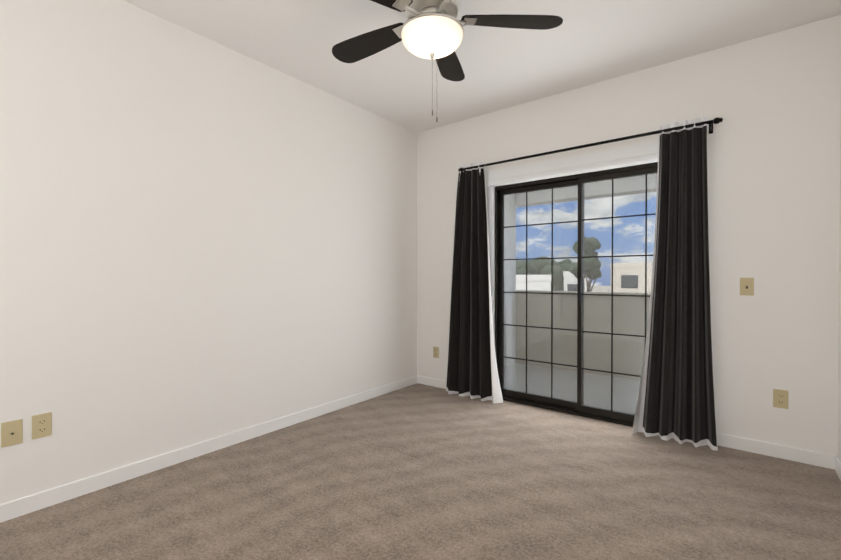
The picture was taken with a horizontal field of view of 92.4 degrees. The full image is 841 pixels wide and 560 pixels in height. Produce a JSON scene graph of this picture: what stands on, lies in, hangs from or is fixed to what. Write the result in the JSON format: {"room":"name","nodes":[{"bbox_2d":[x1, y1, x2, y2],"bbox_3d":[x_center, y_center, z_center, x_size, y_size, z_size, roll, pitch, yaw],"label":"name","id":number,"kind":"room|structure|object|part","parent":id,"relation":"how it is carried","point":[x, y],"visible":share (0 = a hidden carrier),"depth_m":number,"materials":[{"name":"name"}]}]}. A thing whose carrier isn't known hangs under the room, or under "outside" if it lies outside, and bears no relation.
{"room":"empty bedroom","nodes":[
{"label":"empty bedroom","id":0,"kind":"room"},
{"bbox_2d":[0,0,416,503],"bbox_3d":[-1.480,-0.222,2.632,0.150,2.700,4.800,0,1,38],"label":"wall","id":1,"kind":"structure","parent":0,"point":[202,238],"depth_m":2.47,"materials":[{"name":"white paint"}]},
{"bbox_2d":[1,419,22,447],"bbox_3d":[-1.940,0.729,1.915,0.016,0.116,0.072,0,1,38],"label":"wall jack","id":2,"kind":"object","parent":1,"relation":"attached to","point":[11,433],"visible":1,"depth_m":1.91,"materials":[{"name":"beige plastic"}]},
{"bbox_2d":[32,412,51,439],"bbox_3d":[-1.878,0.724,2.000,0.009,0.116,0.072,0,1,38],"label":"outlet","id":3,"kind":"object","parent":1,"relation":"attached to","point":[41,425],"visible":1,"depth_m":2.00,"materials":[{"name":"beige plastic"}]},
{"bbox_2d":[0,375,416,522],"bbox_3d":[-1.416,1.086,2.593,0.012,0.085,4.500,0,1,38],"label":"baseboard","id":4,"kind":"structure","parent":1,"relation":"attached to","point":[12,509],"depth_m":2.44,"materials":[{"name":"white wood"}]},
{"bbox_2d":[0,383,840,559],"bbox_3d":[-0.199,1.187,1.562,3.500,0.100,4.670,0,1,38],"label":"floor carpet","id":5,"kind":"object","parent":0,"point":[417,471],"visible":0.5,"depth_m":2.08,"materials":[{"name":"beige carpet"}]},
{"bbox_2d":[124,0,840,132],"bbox_3d":[-0.159,-1.613,1.591,3.500,0.100,4.800,0,1,38],"label":"ceiling","id":6,"kind":"structure","parent":0,"point":[586,42],"depth_m":2.66,"materials":[{"name":"white paint"}]},
{"bbox_2d":[332,0,562,121],"bbox_3d":[0.017,-1.201,2.065,1.263,0.731,1.287,0,1,38],"label":"fan","id":7,"kind":"object","parent":6,"relation":"hanging from","point":[431,29],"visible":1,"depth_m":2.04,"materials":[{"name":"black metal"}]},
{"bbox_3d":[-0.293,-1.333,2.265,0.526,0.036,0.167,0,1,38],"label":"blade","id":8,"kind":"part","parent":7,"relation":"part of","materials":[{"name":"black wood"}]},
{"bbox_3d":[-0.266,-1.329,1.798,0.220,0.036,0.521,0,1,38],"label":"blade","id":9,"kind":"part","parent":7,"relation":"part of","materials":[{"name":"black wood"}]},
{"bbox_3d":[0.059,-1.202,2.053,0.314,0.086,0.314,0,1,38],"label":"lamp shade","id":10,"kind":"part","parent":7,"relation":"part of","materials":[{"name":"white glass"}]},
{"bbox_3d":[0.074,-1.067,2.136,0.028,0.462,0.027,0,1,38],"label":"pull chain","id":11,"kind":"part","parent":7,"relation":"part of","materials":[{"name":"silver metal"}]},
{"bbox_3d":[0.158,-1.334,2.451,0.291,0.036,0.502,0,1,38],"label":"blade","id":12,"kind":"part","parent":7,"relation":"part of","materials":[{"name":"black wood"}]},
{"bbox_3d":[0.470,-1.331,2.076,0.436,0.036,0.398,0,1,38],"label":"blade","id":13,"kind":"part","parent":7,"relation":"part of","materials":[{"name":"black wood"}]},
{"bbox_2d":[417,15,840,454],"bbox_3d":[1.271,-0.228,3.436,3.200,2.700,0.150,0,1,38],"label":"wall","id":14,"kind":"structure","parent":0,"point":[772,100],"depth_m":2.66,"materials":[{"name":"white paint"}]},
{"bbox_2d":[417,375,445,388],"bbox_3d":[0.308,1.074,4.094,0.861,0.085,0.012,0,1,38],"label":"baseboard","id":15,"kind":"structure","parent":14,"relation":"attached to","point":[434,382],"depth_m":4.24,"materials":[{"name":"white wood"}]},
{"bbox_2d":[433,346,438,357],"bbox_3d":[0.162,0.756,4.208,0.072,0.116,0.009,0,1,38],"label":"outlet","id":16,"kind":"object","parent":14,"relation":"attached to","point":[435,352],"visible":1,"depth_m":4.21,"materials":[{"name":"beige plastic"}]},
{"bbox_2d":[495,162,657,426],"bbox_3d":[1.338,0.122,3.362,1.540,2.000,0.100,0,1,38],"label":"sliding glass door","id":17,"kind":"structure","parent":14,"relation":"in","point":[498,189],"depth_m":3.44,"materials":[{"name":"clear glass"}]},
{"bbox_3d":[1.063,0.117,3.605,0.704,1.838,0.006,0,1,38],"label":"panel glass","id":18,"kind":"part","parent":17,"relation":"part of","materials":[{"name":"clear glass"}]},
{"bbox_2d":[500,180,584,409],"bbox_3d":[1.063,0.124,3.605,0.764,1.933,0.032,0,1,38],"label":"sash","id":19,"kind":"object","parent":17,"relation":"attached to","point":[541,398],"visible":0.71,"depth_m":3.63,"materials":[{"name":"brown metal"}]},
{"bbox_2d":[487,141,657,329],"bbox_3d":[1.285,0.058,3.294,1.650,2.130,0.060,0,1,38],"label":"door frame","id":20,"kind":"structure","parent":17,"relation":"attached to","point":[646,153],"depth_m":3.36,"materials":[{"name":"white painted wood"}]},
{"bbox_2d":[577,167,657,422],"bbox_3d":[1.602,0.128,3.106,0.764,1.933,0.064,0,1,38],"label":"sash","id":21,"kind":"object","parent":17,"relation":"attached to","point":[617,415],"visible":0.65,"depth_m":3.22,"materials":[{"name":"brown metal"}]},
{"bbox_3d":[1.612,0.120,3.118,0.704,1.838,0.006,0,1,38],"label":"panel glass","id":22,"kind":"part","parent":17,"relation":"part of","materials":[{"name":"clear glass"}]},
{"bbox_2d":[446,116,722,450],"bbox_3d":[1.126,0.009,3.348,2.211,2.220,0.170,0,1,38],"label":"curtains","id":23,"kind":"object","parent":14,"relation":"attached to","point":[676,398],"visible":1,"depth_m":2.84,"materials":[{"name":"black fabric"}]},
{"bbox_3d":[1.203,-1.048,3.302,2.044,0.075,0.135,0,1,38],"label":"rod","id":24,"kind":"part","parent":23,"relation":"part of","materials":[{"name":"black metal"}]},
{"bbox_2d":[740,278,753,295],"bbox_3d":[2.145,0.043,2.648,0.072,0.116,0.021,0,1,38],"label":"light switch","id":25,"kind":"object","parent":14,"relation":"attached to","point":[746,286],"visible":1,"depth_m":2.65,"materials":[{"name":"beige plastic"}]},
{"bbox_2d":[717,433,834,469],"bbox_3d":[2.213,1.086,2.610,0.661,0.085,0.012,0,1,38],"label":"baseboard","id":26,"kind":"structure","parent":14,"relation":"attached to","point":[815,458],"depth_m":2.56,"materials":[{"name":"white wood"}]},
{"bbox_2d":[773,389,787,408],"bbox_3d":[2.283,0.754,2.554,0.072,0.116,0.009,0,1,38],"label":"outlet","id":27,"kind":"object","parent":14,"relation":"attached to","point":[780,398],"visible":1,"depth_m":2.55,"materials":[{"name":"beige plastic"}]},
{"bbox_2d":[837,89,840,461],"bbox_3d":[1.162,-0.205,0.573,0.150,2.700,4.800,0,1,38],"label":"wall","id":28,"kind":"structure","parent":0,"point":[839,396],"depth_m":2.37,"materials":[{"name":"white paint"}]},
{"bbox_2d":[835,455,840,479],"bbox_3d":[1.099,1.102,0.633,0.012,0.085,4.500,0,1,38],"label":"baseboard","id":29,"kind":"structure","parent":28,"relation":"attached to","point":[837,466],"depth_m":2.34,"materials":[{"name":"white wood"}]},
{"label":"outside","id":30,"kind":"structure","parent":0,"visible":0},
{"bbox_2d":[590,286,610,291],"bbox_3d":[52.535,3.725,71.822,240.000,0.300,220.000,0,1,38],"label":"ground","id":31,"kind":"structure","parent":30,"point":[601,290],"depth_m":131.41,"materials":[{"name":"grey concrete"}]},
{"bbox_2d":[516,275,550,290],"bbox_3d":[5.856,1.737,32.752,9.100,4.300,6.100,0,0,18],"label":"building","id":32,"kind":"structure","parent":31,"relation":"on","point":[535,282],"depth_m":28.81,"materials":[{"name":"beige paint"}]},
{"bbox_2d":[516,256,575,290],"bbox_3d":[11.218,0.475,45.837,15.614,6.616,13.532,0,1,38],"label":"tree","id":33,"kind":"object","parent":31,"relation":"on","point":[557,264],"depth_m":40.01,"materials":[{"name":"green plant"}]},
{"bbox_3d":[9.659,0.225,41.316,5.096,4.493,4.487,0,1,38],"label":"crown","id":34,"kind":"part","parent":33,"relation":"part of","materials":[{"name":"green plant"}]},
{"bbox_3d":[15.982,-0.433,46.900,6.398,4.818,5.984,0,1,38],"label":"crown","id":35,"kind":"part","parent":33,"relation":"part of","materials":[{"name":"green plant"}]},
{"bbox_3d":[13.942,0.050,41.333,5.781,3.732,4.581,0,1,38],"label":"crown","id":36,"kind":"part","parent":33,"relation":"part of","materials":[{"name":"green plant"}]},
{"bbox_2d":[563,271,587,290],"bbox_3d":[14.087,1.532,36.477,2.100,4.650,2.100,0,0,23],"label":"building","id":37,"kind":"structure","parent":31,"relation":"on","point":[567,280],"depth_m":35.68,"materials":[{"name":"beige paint"}]},
{"bbox_2d":[569,237,601,291],"bbox_3d":[12.267,0.325,30.024,2.290,7.168,2.484,0,1,38],"label":"tree","id":38,"kind":"object","parent":31,"relation":"on","point":[588,247],"depth_m":29.66,"materials":[{"name":"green plant"}]},
{"bbox_2d":[610,262,652,292],"bbox_3d":[23.738,1.112,39.093,9.600,5.450,7.100,0,1,26],"label":"building","id":39,"kind":"structure","parent":31,"relation":"on","point":[633,286],"depth_m":37.25,"materials":[{"name":"beige paint"}]},
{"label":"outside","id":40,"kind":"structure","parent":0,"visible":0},
{"bbox_2d":[504,363,639,414],"bbox_3d":[1.998,1.296,4.219,4.600,0.200,1.960,0,1,38],"label":"floor","id":41,"kind":"structure","parent":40,"point":[590,381],"depth_m":4.51,"materials":[{"name":"concrete"}]},
{"bbox_2d":[504,194,515,366],"bbox_3d":[0.727,-0.111,5.098,0.200,2.600,1.800,0,1,38],"label":"wall","id":42,"kind":"structure","parent":41,"relation":"on","point":[509,282],"depth_m":5.59,"materials":[{"name":"paint"}]},
{"bbox_2d":[515,290,650,379],"bbox_3d":[2.552,0.672,4.924,4.600,1.035,0.200,0,1,38],"label":"parapet","id":43,"kind":"object","parent":41,"relation":"on","point":[592,339],"depth_m":5.15,"materials":[{"name":"beige paint"}]},
{"bbox_3d":[2.552,0.175,4.920,4.600,0.040,0.200,0,1,38],"label":"balcony parapet wall cap","id":44,"kind":"part","parent":43,"relation":"part of","materials":[{"name":"white concrete"}]},
{"bbox_3d":[2.042,-1.505,4.252,4.600,0.200,2.100,0,1,38],"label":"roof slab","id":45,"kind":"structure","parent":0,"visible":0},
{"bbox_2d":[515,173,656,207],"bbox_3d":[2.558,-1.235,4.916,4.600,0.350,0.220,0,1,38],"label":"roof beam","id":46,"kind":"structure","parent":45,"relation":"attached to","point":[603,185],"depth_m":5.09,"materials":[{"name":"paint"}]}
]}

